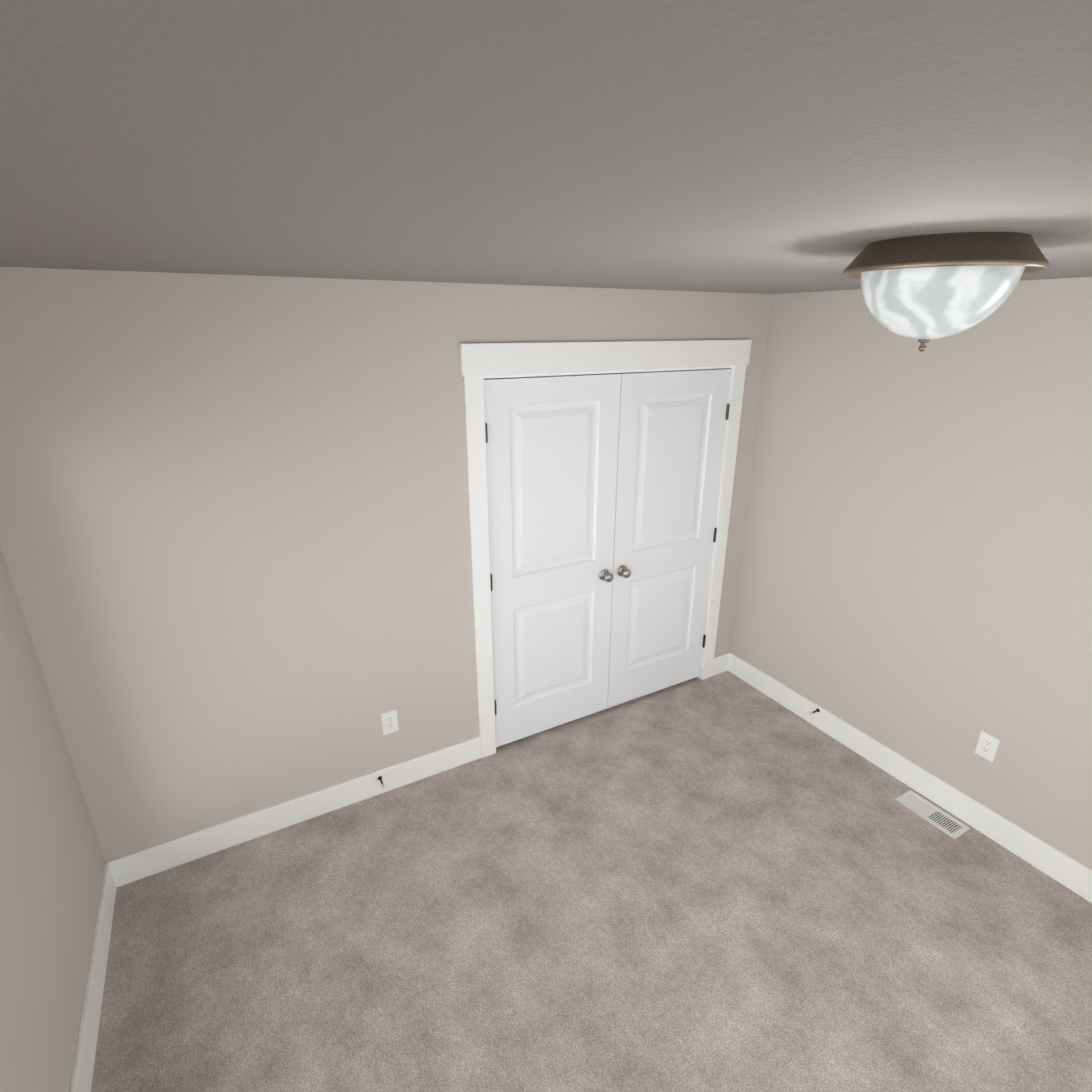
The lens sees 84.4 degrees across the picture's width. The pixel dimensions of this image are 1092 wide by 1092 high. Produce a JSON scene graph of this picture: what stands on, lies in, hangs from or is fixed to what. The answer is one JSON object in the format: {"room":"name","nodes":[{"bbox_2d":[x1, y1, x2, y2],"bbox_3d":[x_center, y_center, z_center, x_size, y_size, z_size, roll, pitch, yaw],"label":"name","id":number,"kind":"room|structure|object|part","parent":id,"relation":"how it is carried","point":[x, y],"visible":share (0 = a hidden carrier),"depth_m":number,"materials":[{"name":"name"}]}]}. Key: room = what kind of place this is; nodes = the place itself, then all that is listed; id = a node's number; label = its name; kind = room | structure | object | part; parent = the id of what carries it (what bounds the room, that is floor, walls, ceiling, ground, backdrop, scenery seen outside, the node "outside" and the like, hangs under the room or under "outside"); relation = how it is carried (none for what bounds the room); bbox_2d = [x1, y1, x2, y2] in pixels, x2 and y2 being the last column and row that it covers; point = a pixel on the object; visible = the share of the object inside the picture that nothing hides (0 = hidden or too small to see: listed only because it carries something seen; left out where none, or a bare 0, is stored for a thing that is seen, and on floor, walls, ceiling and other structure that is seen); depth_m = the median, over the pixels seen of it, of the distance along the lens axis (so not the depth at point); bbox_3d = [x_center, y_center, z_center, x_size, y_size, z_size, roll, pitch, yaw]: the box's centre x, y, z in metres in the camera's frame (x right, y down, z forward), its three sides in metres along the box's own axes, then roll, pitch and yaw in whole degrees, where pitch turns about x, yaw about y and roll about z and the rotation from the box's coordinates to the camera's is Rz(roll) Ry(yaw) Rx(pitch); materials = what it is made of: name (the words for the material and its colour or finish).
{"room":"empty bedroom","nodes":[
{"label":"empty bedroom","id":0,"kind":"room"},
{"bbox_2d":[0,545,104,1091],"bbox_3d":[-1.015,0.886,0.632,0.120,2.440,3.700,-11,23,-27],"label":"wall","id":1,"kind":"structure","parent":0,"point":[52,862],"depth_m":1.89,"materials":[{"name":"grey paint"}]},
{"bbox_2d":[69,863,116,1091],"bbox_3d":[-0.957,1.954,1.057,0.015,0.142,3.670,-11,23,-27],"label":"baseboard","id":2,"kind":"structure","parent":1,"relation":"attached to","point":[83,1069],"depth_m":2.10,"materials":[{"name":"white"}]},
{"bbox_2d":[0,267,772,861],"bbox_3d":[-0.373,0.013,3.022,3.720,2.440,0.120,-11,23,-27],"label":"wall","id":3,"kind":"structure","parent":0,"point":[234,531],"depth_m":2.47,"materials":[{"name":"grey paint"}]},
{"bbox_2d":[105,736,480,886],"bbox_3d":[-1.113,1.260,2.956,1.712,0.142,0.015,-11,23,-27],"label":"baseboard","id":4,"kind":"structure","parent":3,"relation":"attached to","point":[153,859],"depth_m":2.87,"materials":[{"name":"white"}]},
{"bbox_2d":[378,776,384,788],"bbox_3d":[-0.830,1.197,3.046,0.022,0.023,0.077,-11,23,-27],"label":"door stop","id":5,"kind":"object","parent":4,"relation":"attached to","point":[382,785],"visible":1,"depth_m":3.04,"materials":[{"name":"grey metal"}]},
{"bbox_2d":[381,709,398,734],"bbox_3d":[-0.782,0.884,3.021,0.078,0.125,0.007,-11,23,-27],"label":"electrical outlet","id":6,"kind":"object","parent":3,"relation":"attached to","point":[389,721],"visible":1,"depth_m":3.02,"materials":[{"name":"white plastic"}]},
{"bbox_2d":[484,374,620,746],"bbox_3d":[0.054,0.137,3.231,0.770,2.015,0.098,-11,23,-27],"label":"closet door","id":7,"kind":"structure","parent":3,"relation":"in","point":[552,452],"depth_m":3.19,"materials":[{"name":"white wood"}]},
{"bbox_2d":[463,365,745,757],"bbox_3d":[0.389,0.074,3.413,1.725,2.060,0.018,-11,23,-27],"label":"trim","id":8,"kind":"structure","parent":3,"relation":"attached to","point":[474,403],"depth_m":3.18,"materials":[{"name":"white wood"}]},
{"bbox_2d":[459,340,751,376],"bbox_3d":[0.392,-0.957,3.032,1.749,0.138,0.026,-11,23,-27],"label":"trim","id":9,"kind":"structure","parent":3,"relation":"attached to","point":[484,359],"depth_m":2.94,"materials":[{"name":"white wood"}]},
{"bbox_2d":[607,369,730,707],"bbox_3d":[0.729,0.008,3.585,0.770,2.015,0.098,-11,23,-27],"label":"closet door","id":10,"kind":"structure","parent":3,"relation":"in","point":[671,435],"depth_m":3.54,"materials":[{"name":"white wood"}]},
{"bbox_2d":[712,652,729,675],"bbox_3d":[1.212,0.817,4.175,0.163,0.142,0.015,-11,23,-27],"label":"baseboard","id":11,"kind":"structure","parent":3,"relation":"attached to","point":[720,663],"depth_m":4.16,"materials":[{"name":"white"}]},
{"bbox_2d":[0,0,1091,293],"bbox_3d":[0.440,-0.721,1.334,4.200,0.100,5.000,-11,23,-27],"label":"ceiling","id":12,"kind":"structure","parent":0,"point":[764,146],"depth_m":0.58,"materials":[{"name":"grey paint"}]},
{"bbox_2d":[842,232,1049,351],"bbox_3d":[0.855,-0.547,1.333,0.382,0.225,0.382,-11,23,-27],"label":"ceiling light","id":13,"kind":"object","parent":12,"relation":"attached to","point":[975,249],"depth_m":1.22,"materials":[{"name":"white glass"}]},
{"bbox_3d":[0.855,-0.541,1.335,0.306,0.158,0.306,-11,23,-27],"label":"ceiling light shade","id":14,"kind":"part","parent":13,"relation":"part of","materials":[{"name":"white glass"}]},
{"bbox_2d":[91,671,1091,1091],"bbox_3d":[0.438,1.664,2.206,4.200,0.100,5.000,-11,23,-27],"label":"floor","id":15,"kind":"structure","parent":0,"point":[725,881],"depth_m":2.38,"materials":[{"name":"carpet"}]},
{"bbox_2d":[895,790,969,838],"bbox_3d":[1.911,1.325,2.986,0.130,0.004,0.292,-11,23,-27],"label":"air vent register","id":16,"kind":"object","parent":15,"relation":"on","point":[942,820],"visible":1,"depth_m":2.98,"materials":[{"name":"white metal"}]},
{"bbox_2d":[730,277,1091,868],"bbox_3d":[2.251,0.264,2.344,0.160,2.440,3.940,-11,23,-27],"label":"wall","id":17,"kind":"structure","parent":0,"point":[915,580],"depth_m":2.84,"materials":[{"name":"grey paint"}]},
{"bbox_2d":[728,652,1091,902],"bbox_3d":[2.174,1.357,2.698,0.015,0.142,3.700,-11,23,-27],"label":"baseboard","id":18,"kind":"structure","parent":17,"relation":"attached to","point":[1065,870],"depth_m":3.04,"materials":[{"name":"white"}]},
{"bbox_2d":[975,731,999,761],"bbox_3d":[2.046,0.930,2.795,0.007,0.125,0.078,-11,23,-27],"label":"electrical outlet","id":19,"kind":"object","parent":17,"relation":"attached to","point":[987,746],"visible":1,"depth_m":2.79,"materials":[{"name":"white plastic"}]}
]}

